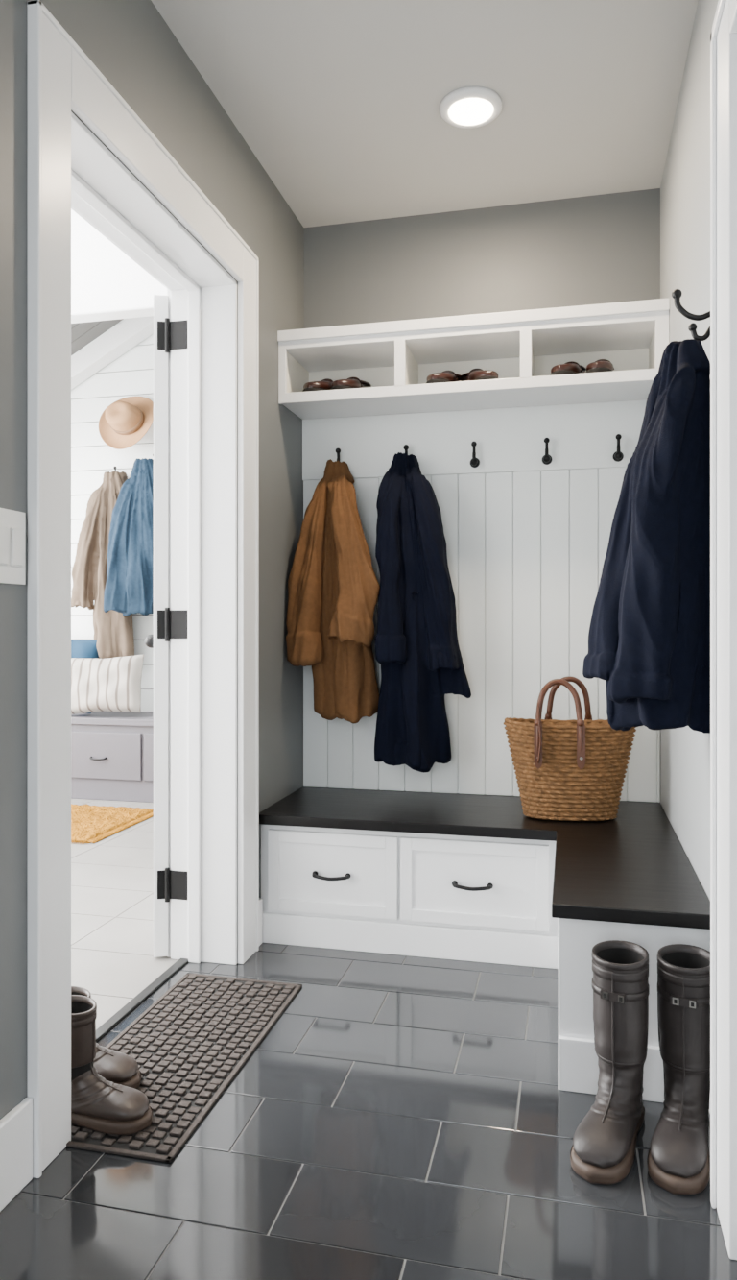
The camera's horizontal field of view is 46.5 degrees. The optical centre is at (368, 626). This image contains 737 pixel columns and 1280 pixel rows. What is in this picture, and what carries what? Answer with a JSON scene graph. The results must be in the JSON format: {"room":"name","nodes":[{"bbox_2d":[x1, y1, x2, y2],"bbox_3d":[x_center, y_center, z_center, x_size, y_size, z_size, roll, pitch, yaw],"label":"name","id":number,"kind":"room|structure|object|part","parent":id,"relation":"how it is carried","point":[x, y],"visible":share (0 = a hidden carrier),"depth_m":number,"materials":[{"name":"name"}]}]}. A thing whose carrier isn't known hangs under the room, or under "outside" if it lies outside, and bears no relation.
{"room":"mudroom","nodes":[
{"label":"mudroom","id":0,"kind":"room"},
{"bbox_2d":[71,318,123,355],"bbox_3d":[-1.887,-1.847,5.183,2.431,1.365,0.720,0,0,13],"label":"planks","id":1,"kind":"object","parent":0,"point":[82,333],"depth_m":5.43,"materials":[{"name":"white wood"}]},
{"bbox_2d":[71,318,153,711],"bbox_3d":[-1.939,-0.750,5.771,3.970,3.600,0.140,0,0,13],"label":"wall","id":2,"kind":"structure","parent":0,"point":[132,374],"depth_m":5.66,"materials":[{"name":"white paint"}]},
{"bbox_3d":[-1.381,-1.069,5.545,0.038,0.091,0.041,0,0,13],"label":"wall hook","id":3,"kind":"object","parent":2,"relation":"attached to","visible":0},
{"bbox_2d":[103,458,153,616],"bbox_3d":[-1.440,-0.561,5.395,0.366,1.005,0.297,0,0,3],"label":"denim jacket","id":4,"kind":"object","parent":3,"relation":"hanging from","point":[129,590],"visible":0.67,"depth_m":5.30,"materials":[{"name":"blue fabric"}]},
{"bbox_3d":[-1.527,-1.349,5.580,0.038,0.091,0.041,0,0,13],"label":"wall hook","id":5,"kind":"object","parent":2,"relation":"attached to","visible":0},
{"bbox_2d":[98,396,153,449],"bbox_3d":[-1.545,-1.304,5.454,0.420,0.372,0.228,0,0,18],"label":"hat","id":6,"kind":"object","parent":5,"relation":"hanging from","point":[124,422],"visible":0.98,"depth_m":5.42,"materials":[{"name":"fabric"}]},
{"bbox_2d":[71,209,167,323],"bbox_3d":[-2.167,-2.110,4.808,3.970,0.880,0.120,0,0,13],"label":"ceiling","id":7,"kind":"structure","parent":0,"point":[107,284],"depth_m":4.57,"materials":[{"name":"white paint"}]},
{"bbox_2d":[0,0,304,1119],"bbox_3d":[-0.699,-0.750,1.912,0.220,3.600,6.800,0,0,13],"label":"wall","id":8,"kind":"structure","parent":0,"point":[131,43],"depth_m":2.11,"materials":[{"name":"grey paint"}]},
{"bbox_2d":[0,507,24,584],"bbox_3d":[-0.660,-0.146,1.571,0.012,0.136,0.103,0,0,13],"label":"light switch","id":9,"kind":"object","parent":8,"relation":"attached to","point":[12,522],"visible":1,"depth_m":1.58,"materials":[{"name":"plastic"}]},
{"bbox_2d":[0,897,263,1211],"bbox_3d":[-0.862,0.973,0.709,0.016,0.155,4.384,0,0,13],"label":"baseboard","id":10,"kind":"structure","parent":8,"relation":"attached to","point":[16,1126],"depth_m":1.58,"materials":[{"name":"white paint"}]},
{"bbox_2d":[27,0,259,1178],"bbox_3d":[-0.620,-0.071,2.232,0.266,2.242,1.180,0,0,13],"label":"trim","id":11,"kind":"structure","parent":8,"relation":"attached to","point":[69,168],"depth_m":2.33,"materials":[{"name":"white wood"}]},
{"bbox_2d":[144,294,187,957],"bbox_3d":[-0.746,-0.001,3.115,0.132,2.085,0.913,0,0,-14],"label":"door","id":12,"kind":"structure","parent":8,"relation":"in","point":[168,335],"depth_m":2.70,"materials":[{"name":"white paint"}]},
{"bbox_2d":[0,798,736,1279],"bbox_3d":[-1.917,1.090,2.200,5.656,0.080,6.800,0,0,13],"label":"floor","id":13,"kind":"structure","parent":0,"point":[401,1117],"depth_m":1.69,"materials":[{"name":"tile"}]},
{"bbox_2d":[71,711,153,802],"bbox_3d":[-1.853,0.802,5.420,2.340,0.495,0.464,0,0,13],"label":"storage bench","id":14,"kind":"object","parent":13,"relation":"on","point":[112,752],"visible":0.27,"depth_m":5.15,"materials":[{"name":"white wood"}]},
{"bbox_2d":[71,639,98,713],"bbox_3d":[-1.948,0.305,5.494,0.481,0.512,0.161,0,0,8],"label":"throw pillow","id":15,"kind":"object","parent":14,"relation":"on","point":[80,648],"visible":0.11,"depth_m":5.45,"materials":[{"name":"blue fabric"}]},
{"bbox_2d":[71,654,144,714],"bbox_3d":[-1.628,0.362,5.284,0.515,0.375,0.220,0,0,9],"label":"striped throw pillow","id":16,"kind":"object","parent":14,"relation":"on","point":[111,684],"visible":0.91,"depth_m":5.21,"materials":[{"name":"white fabric"}]},
{"bbox_2d":[71,803,153,844],"bbox_3d":[-1.955,1.035,4.644,1.463,0.029,0.761,0,0,13],"label":"shag rug","id":17,"kind":"object","parent":13,"relation":"on","point":[93,824],"visible":0.46,"depth_m":4.56,"materials":[{"name":"beige carpet"}]},
{"bbox_2d":[96,958,188,1041],"bbox_3d":[-0.681,1.046,2.247,0.030,0.008,0.914,0,0,13],"label":"threshold","id":18,"kind":"object","parent":13,"relation":"on","point":[144,994],"depth_m":2.40,"materials":[{"name":"white wood"}]},
{"bbox_2d":[66,972,302,1162],"bbox_3d":[-0.467,1.044,2.127,0.363,0.011,0.845,0,0,13],"label":"door mat","id":19,"kind":"object","parent":13,"relation":"on","point":[190,1044],"visible":0.78,"depth_m":2.11,"materials":[{"name":"rubber"}]},
{"bbox_2d":[71,986,142,1088],"bbox_3d":[-0.638,0.942,1.964,0.261,0.193,0.106,0,0,15],"label":"boot","id":20,"kind":"object","parent":19,"relation":"on","point":[116,1067],"visible":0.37,"depth_m":1.93,"materials":[{"name":"brown leather"}]},
{"bbox_2d":[71,994,152,1135],"bbox_3d":[-0.576,0.919,1.811,0.259,0.238,0.099,0,0,13],"label":"boot","id":21,"kind":"object","parent":19,"relation":"on","point":[100,1104],"visible":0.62,"depth_m":1.78,"materials":[{"name":"brown leather"}]},
{"bbox_2d":[259,787,710,1102],"bbox_3d":[0.245,0.835,2.567,1.314,0.431,1.198,0,0,13],"label":"bench","id":22,"kind":"object","parent":13,"relation":"on","point":[456,877],"visible":0.94,"depth_m":2.69,"materials":[{"name":"white paint"}]},
{"bbox_3d":[0.245,0.635,2.567,1.314,0.032,1.198,0,0,13],"label":"seat","id":23,"kind":"part","parent":22,"relation":"part of","materials":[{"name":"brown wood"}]},
{"bbox_2d":[504,676,636,821],"bbox_3d":[0.652,0.394,2.778,0.423,0.448,0.234,0,0,5],"label":"tote","id":24,"kind":"object","parent":22,"relation":"on","point":[572,769],"visible":0.98,"depth_m":2.70,"materials":[{"name":"brown wicker"}]},
{"bbox_2d":[570,940,650,1184],"bbox_3d":[0.493,0.863,1.738,0.117,0.372,0.302,0,0,31],"label":"boot","id":25,"kind":"object","parent":13,"relation":"on","point":[603,1149],"visible":1,"depth_m":1.74,"materials":[{"name":"rubber"}]},
{"bbox_2d":[647,943,710,1194],"bbox_3d":[0.629,0.863,1.713,0.117,0.372,0.302,0,0,26],"label":"boot","id":26,"kind":"object","parent":13,"relation":"on","point":[678,1160],"visible":0.9,"depth_m":1.72,"materials":[{"name":"rubber"}]},
{"bbox_2d":[150,0,699,227],"bbox_3d":[-0.172,-1.595,0.801,1.316,0.100,4.880,0,0,13],"label":"ceiling","id":27,"kind":"structure","parent":0,"point":[338,102],"depth_m":2.48,"materials":[{"name":"paint"}]},
{"bbox_2d":[439,86,502,128],"bbox_3d":[0.304,-1.528,2.545,0.184,0.032,0.184,0,0,13],"label":"recessed light","id":28,"kind":"object","parent":27,"relation":"in","point":[469,107],"visible":1,"depth_m":2.51,"materials":[{"name":"white paint"}]},
{"bbox_2d":[304,188,660,802],"bbox_3d":[0.461,-0.750,3.220,1.436,3.600,0.120,0,0,13],"label":"wall","id":29,"kind":"structure","parent":0,"point":[605,248],"depth_m":3.17,"materials":[{"name":"grey paint"}]},
{"bbox_2d":[277,298,670,419],"bbox_3d":[0.353,-0.915,3.024,1.314,0.254,0.309,0,0,13],"label":"cubby shelf","id":30,"kind":"object","parent":29,"relation":"attached to","point":[397,358],"visible":0.84,"depth_m":2.98,"materials":[{"name":"white paint"}]},
{"bbox_2d":[302,378,333,391],"bbox_3d":[-0.151,-0.868,3.147,0.092,0.086,0.280,0,0,27],"label":"loafer","id":31,"kind":"object","parent":30,"relation":"in","point":[325,384],"visible":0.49,"depth_m":3.03,"materials":[{"name":"leather"}]},
{"bbox_2d":[330,376,371,389],"bbox_3d":[-0.055,-0.868,3.124,0.092,0.086,0.280,0,0,23],"label":"loafer","id":32,"kind":"object","parent":30,"relation":"in","point":[352,382],"visible":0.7,"depth_m":3.02,"materials":[{"name":"leather"}]},
{"bbox_2d":[425,370,461,384],"bbox_3d":[0.282,-0.868,3.044,0.092,0.086,0.280,0,0,27],"label":"loafer","id":33,"kind":"object","parent":30,"relation":"in","point":[446,375],"visible":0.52,"depth_m":2.94,"materials":[{"name":"leather"}]},
{"bbox_2d":[460,368,499,381],"bbox_3d":[0.381,-0.868,3.021,0.092,0.086,0.280,0,0,-15],"label":"loafer","id":34,"kind":"object","parent":30,"relation":"in","point":[474,374],"visible":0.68,"depth_m":2.91,"materials":[{"name":"leather"}]},
{"bbox_2d":[550,361,586,375],"bbox_3d":[0.695,-0.868,2.942,0.092,0.086,0.280,0,0,29],"label":"loafer","id":35,"kind":"object","parent":30,"relation":"in","point":[571,367],"visible":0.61,"depth_m":2.83,"materials":[{"name":"leather"}]},
{"bbox_2d":[585,359,614,373],"bbox_3d":[0.794,-0.868,2.918,0.092,0.086,0.280,0,0,21],"label":"loafer","id":36,"kind":"object","parent":30,"relation":"in","point":[601,365],"visible":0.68,"depth_m":2.80,"materials":[{"name":"leather"}]},
{"bbox_2d":[302,399,660,802],"bbox_3d":[0.386,-0.087,3.163,1.314,1.415,0.026,0,0,13],"label":"panelling","id":37,"kind":"object","parent":29,"relation":"attached to","point":[527,539],"visible":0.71,"depth_m":3.14,"materials":[{"name":"white paint"}]},
{"bbox_2d":[336,447,340,460],"bbox_3d":[-0.112,-0.627,3.246,0.038,0.091,0.041,0,0,13],"label":"coat hook","id":38,"kind":"object","parent":37,"relation":"attached to","point":[338,450],"visible":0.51,"depth_m":3.23,"materials":[{"name":"black metal"}]},
{"bbox_2d":[286,458,380,724],"bbox_3d":[-0.103,-0.136,3.118,0.347,0.971,0.298,0,0,24],"label":"coat","id":39,"kind":"object","parent":38,"relation":"hanging from","point":[333,585],"visible":1,"depth_m":3.07,"materials":[{"name":"brown fabric"}]},
{"bbox_2d":[403,444,409,454],"bbox_3d":[0.142,-0.627,3.186,0.038,0.091,0.041,0,0,13],"label":"coat hook","id":40,"kind":"object","parent":37,"relation":"attached to","point":[406,446],"visible":0.38,"depth_m":3.17,"materials":[{"name":"black metal"}]},
{"bbox_2d":[374,452,471,772],"bbox_3d":[0.190,-0.057,3.059,0.350,1.144,0.262,0,0,13],"label":"coat","id":41,"kind":"object","parent":40,"relation":"hanging from","point":[418,651],"visible":1,"depth_m":3.01,"materials":[{"name":"fabric"}]},
{"bbox_2d":[470,440,480,467],"bbox_3d":[0.386,-0.627,3.128,0.038,0.091,0.041,0,0,13],"label":"coat hook","id":42,"kind":"object","parent":37,"relation":"attached to","point":[474,462],"visible":1,"depth_m":3.12,"materials":[{"name":"black metal"}]},
{"bbox_2d":[541,437,553,464],"bbox_3d":[0.639,-0.627,3.069,0.038,0.091,0.041,0,0,13],"label":"coat hook","id":43,"kind":"object","parent":37,"relation":"attached to","point":[547,459],"visible":1,"depth_m":3.06,"materials":[{"name":"black metal"}]},
{"bbox_2d":[612,434,624,461],"bbox_3d":[0.878,-0.627,3.012,0.038,0.091,0.041,0,0,13],"label":"coat hook","id":44,"kind":"object","parent":37,"relation":"attached to","point":[617,456],"visible":1,"depth_m":3.00,"materials":[{"name":"black metal"}]},
{"bbox_2d":[660,0,719,900],"bbox_3d":[0.526,-0.300,0.636,0.120,2.700,4.880,0,0,13],"label":"wall","id":45,"kind":"structure","parent":0,"point":[686,182],"depth_m":2.28,"materials":[{"name":"grey paint"}]},
{"bbox_2d":[672,289,710,340],"bbox_3d":[0.714,-0.684,1.886,0.089,0.119,0.024,0,0,13],"label":"coat hook","id":46,"kind":"object","parent":45,"relation":"attached to","point":[677,294],"visible":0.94,"depth_m":1.88,"materials":[{"name":"black metal"}]},
{"bbox_2d":[582,338,710,733],"bbox_3d":[0.615,-0.192,1.892,0.277,0.865,0.309,0,0,13],"label":"coat","id":47,"kind":"object","parent":46,"relation":"hanging from","point":[649,634],"visible":0.94,"depth_m":1.79,"materials":[{"name":"blue fabric"}]},
{"bbox_2d":[710,0,736,1259],"bbox_3d":[0.523,-0.015,1.013,0.059,2.130,1.122,0,0,13],"label":"door frame","id":48,"kind":"structure","parent":45,"relation":"attached to","point":[724,32],"depth_m":1.46,"materials":[{"name":"white paint"}]},
{"bbox_3d":[-2.600,-2.600,2.978,3.970,0.100,5.600,0,0,13],"label":"ceiling","id":49,"kind":"structure","parent":0,"visible":0},
{"bbox_2d":[71,315,153,389],"bbox_3d":[-1.601,-1.855,5.547,2.244,1.305,0.120,0,0,13],"label":"beam","id":50,"kind":"structure","parent":49,"relation":"attached to","point":[132,331],"depth_m":5.52,"materials":[{"name":"white paint"}]},
{"bbox_3d":[-1.654,-0.999,5.610,0.038,0.091,0.041,0,0,13],"label":"wall hook","id":51,"kind":"object","parent":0,"visible":0},
{"bbox_2d":[71,470,134,658],"bbox_3d":[-1.706,-0.373,5.516,0.412,1.261,0.207,0,0,-4],"label":"coat","id":52,"kind":"object","parent":51,"relation":"hanging from","point":[113,632],"visible":0.68,"depth_m":5.45,"materials":[{"name":"fabric"}]}
]}

